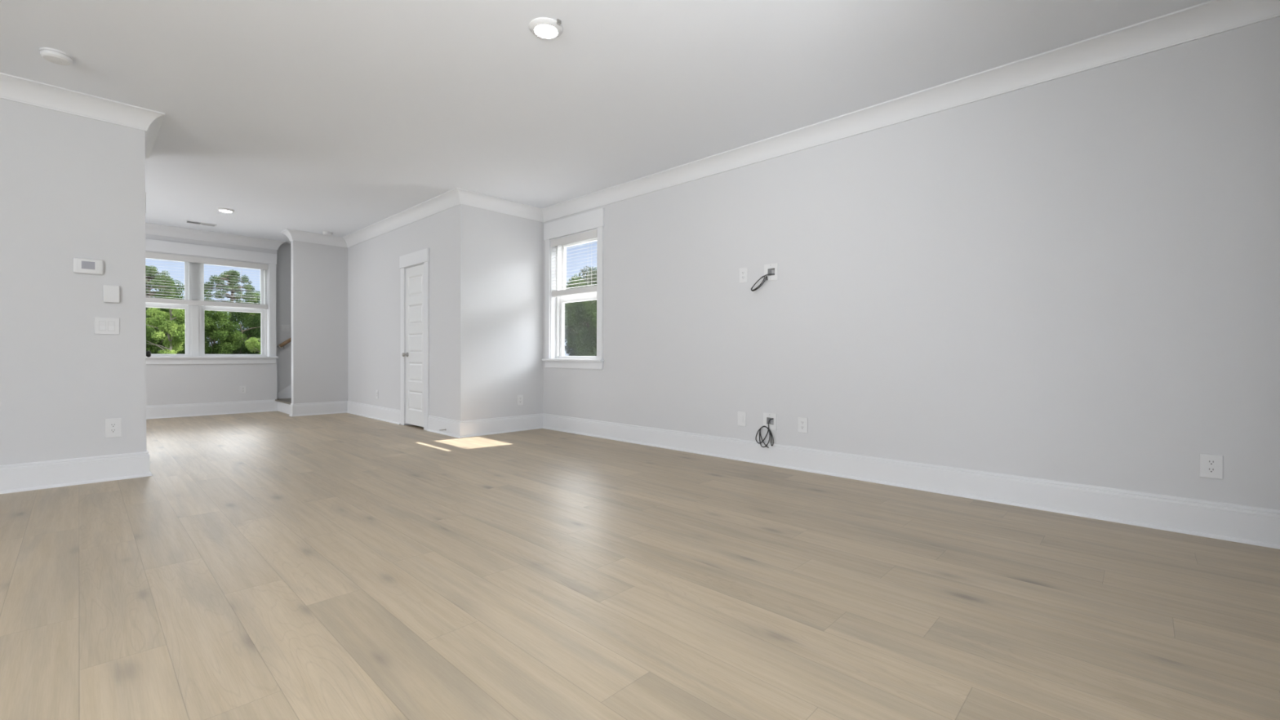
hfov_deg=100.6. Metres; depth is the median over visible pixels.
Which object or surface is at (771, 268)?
cable box
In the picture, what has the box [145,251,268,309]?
window blind
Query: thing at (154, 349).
broadleaf tree
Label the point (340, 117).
ceiling
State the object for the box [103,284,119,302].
box
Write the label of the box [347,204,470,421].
wall
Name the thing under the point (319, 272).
wall
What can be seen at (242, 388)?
wall outlet
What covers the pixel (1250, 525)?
baseboard
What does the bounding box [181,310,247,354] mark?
broadleaf tree
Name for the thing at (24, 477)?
baseboard
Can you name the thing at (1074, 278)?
wall
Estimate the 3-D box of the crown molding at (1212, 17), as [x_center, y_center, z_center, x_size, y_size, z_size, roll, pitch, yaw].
[-0.709,-1.798,5.648,10.315,0.135,1.280,1,1,33]
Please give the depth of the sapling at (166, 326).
24.55 m
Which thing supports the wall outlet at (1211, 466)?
attached to the wall at (1074, 278)
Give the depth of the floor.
2.06 m
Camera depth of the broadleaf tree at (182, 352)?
33.48 m
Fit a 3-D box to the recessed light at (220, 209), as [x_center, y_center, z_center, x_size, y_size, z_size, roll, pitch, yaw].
[-5.223,-1.885,6.703,0.184,0.022,0.184,1,1,43]
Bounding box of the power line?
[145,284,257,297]
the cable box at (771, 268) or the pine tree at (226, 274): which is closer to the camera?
the cable box at (771, 268)
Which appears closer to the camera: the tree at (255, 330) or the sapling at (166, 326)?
the sapling at (166, 326)
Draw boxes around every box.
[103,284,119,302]
[763,412,776,430]
[764,262,777,280]
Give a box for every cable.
[751,273,774,291]
[755,418,773,448]
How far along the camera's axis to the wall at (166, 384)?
8.00 m
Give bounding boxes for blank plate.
[737,411,746,426]
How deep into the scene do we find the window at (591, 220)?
6.53 m
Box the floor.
[0,411,1279,719]
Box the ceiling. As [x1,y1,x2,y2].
[0,0,1211,244]
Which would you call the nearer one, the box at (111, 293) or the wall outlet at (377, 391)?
the box at (111, 293)
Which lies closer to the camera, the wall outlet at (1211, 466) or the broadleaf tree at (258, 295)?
the wall outlet at (1211, 466)
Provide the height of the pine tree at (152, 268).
7.345 m
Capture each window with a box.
[145,238,291,364]
[542,208,604,368]
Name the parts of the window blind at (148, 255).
rail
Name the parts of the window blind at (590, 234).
rail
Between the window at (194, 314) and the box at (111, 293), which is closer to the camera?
the box at (111, 293)
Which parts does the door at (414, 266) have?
knob, head casing, panel, panel, panel, panel, panel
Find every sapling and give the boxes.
[146,307,185,354]
[244,337,261,354]
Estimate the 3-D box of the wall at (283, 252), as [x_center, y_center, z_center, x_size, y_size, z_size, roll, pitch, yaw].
[-5.355,-0.551,9.389,0.100,2.743,1.847,1,1,43]
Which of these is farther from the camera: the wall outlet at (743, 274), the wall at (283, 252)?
the wall at (283, 252)
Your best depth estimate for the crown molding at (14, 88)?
3.74 m
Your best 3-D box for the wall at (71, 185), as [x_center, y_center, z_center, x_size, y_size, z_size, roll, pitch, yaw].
[-5.447,-0.482,2.301,0.110,2.743,4.850,1,1,43]
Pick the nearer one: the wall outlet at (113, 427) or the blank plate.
the wall outlet at (113, 427)
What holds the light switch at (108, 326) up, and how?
attached to the wall at (71, 185)
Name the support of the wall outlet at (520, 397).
attached to the wall pier
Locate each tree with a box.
[145,265,176,310]
[146,273,217,337]
[146,296,185,354]
[146,325,156,338]
[163,309,215,354]
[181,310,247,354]
[204,269,257,351]
[216,311,261,354]
[235,290,260,328]
[237,312,261,354]
[564,266,596,355]
[564,275,596,355]
[565,266,596,351]
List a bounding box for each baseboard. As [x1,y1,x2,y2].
[0,448,151,493]
[146,399,277,419]
[288,400,400,424]
[426,413,1279,549]
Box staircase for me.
[275,384,291,414]
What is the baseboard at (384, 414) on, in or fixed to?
attached to the wall at (374, 272)
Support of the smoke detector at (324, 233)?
attached to the ceiling
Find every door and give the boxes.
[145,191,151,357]
[399,248,429,430]
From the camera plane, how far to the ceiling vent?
7.40 m
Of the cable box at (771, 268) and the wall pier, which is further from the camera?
the wall pier
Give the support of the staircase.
on the floor
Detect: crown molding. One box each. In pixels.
[0,72,164,158]
[145,222,285,249]
[280,0,1279,247]
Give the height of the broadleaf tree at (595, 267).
8.612 m
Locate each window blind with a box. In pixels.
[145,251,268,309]
[551,229,596,297]
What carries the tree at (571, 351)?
on the ground
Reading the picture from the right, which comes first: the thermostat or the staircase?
the staircase
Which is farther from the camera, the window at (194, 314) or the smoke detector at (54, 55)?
the window at (194, 314)
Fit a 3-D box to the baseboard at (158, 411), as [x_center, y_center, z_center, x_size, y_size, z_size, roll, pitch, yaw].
[-7.350,0.741,7.135,0.130,0.186,4.240,1,1,43]
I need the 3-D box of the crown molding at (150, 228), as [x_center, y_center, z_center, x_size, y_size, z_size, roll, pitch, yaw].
[-7.287,-1.841,7.111,0.204,0.135,4.314,1,1,43]
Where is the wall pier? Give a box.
[470,205,543,420]
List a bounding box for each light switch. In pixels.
[93,316,119,334]
[281,324,289,331]
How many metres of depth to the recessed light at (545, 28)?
2.91 m
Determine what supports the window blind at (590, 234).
attached to the window at (591, 220)
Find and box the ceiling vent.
[184,220,217,226]
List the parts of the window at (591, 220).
sill, head casing, frame, sash, sash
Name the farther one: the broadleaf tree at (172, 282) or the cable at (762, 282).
the broadleaf tree at (172, 282)
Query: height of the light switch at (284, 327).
0.110 m
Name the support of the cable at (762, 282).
hanging from the cable box at (771, 268)
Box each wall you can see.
[0,97,146,465]
[145,233,276,405]
[276,243,291,393]
[290,240,347,404]
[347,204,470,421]
[542,16,1279,510]
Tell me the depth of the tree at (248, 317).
36.20 m
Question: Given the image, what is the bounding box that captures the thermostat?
[72,257,103,275]
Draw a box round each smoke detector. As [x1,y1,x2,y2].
[39,47,73,65]
[322,231,332,235]
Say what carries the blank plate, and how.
attached to the wall at (1074, 278)
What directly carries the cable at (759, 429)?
hanging from the cable box at (766, 416)
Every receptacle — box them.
[110,428,116,432]
[1206,459,1216,465]
[1206,467,1216,472]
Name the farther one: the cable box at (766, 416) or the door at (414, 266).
the door at (414, 266)
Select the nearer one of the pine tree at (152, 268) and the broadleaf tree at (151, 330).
the broadleaf tree at (151, 330)
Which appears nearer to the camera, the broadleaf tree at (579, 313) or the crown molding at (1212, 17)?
the crown molding at (1212, 17)
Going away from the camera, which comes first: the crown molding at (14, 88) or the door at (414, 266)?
the crown molding at (14, 88)
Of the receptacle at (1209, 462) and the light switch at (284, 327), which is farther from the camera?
the light switch at (284, 327)
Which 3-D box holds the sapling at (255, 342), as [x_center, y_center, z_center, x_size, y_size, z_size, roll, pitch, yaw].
[-19.444,-0.153,27.474,1.603,2.493,1.588,0,1,-37]
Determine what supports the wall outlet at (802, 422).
attached to the wall at (1074, 278)
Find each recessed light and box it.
[216,207,235,213]
[528,17,563,39]
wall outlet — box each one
[104,417,121,438]
[240,386,246,394]
[376,390,378,399]
[517,395,523,405]
[738,267,747,283]
[797,417,807,433]
[1199,453,1223,479]

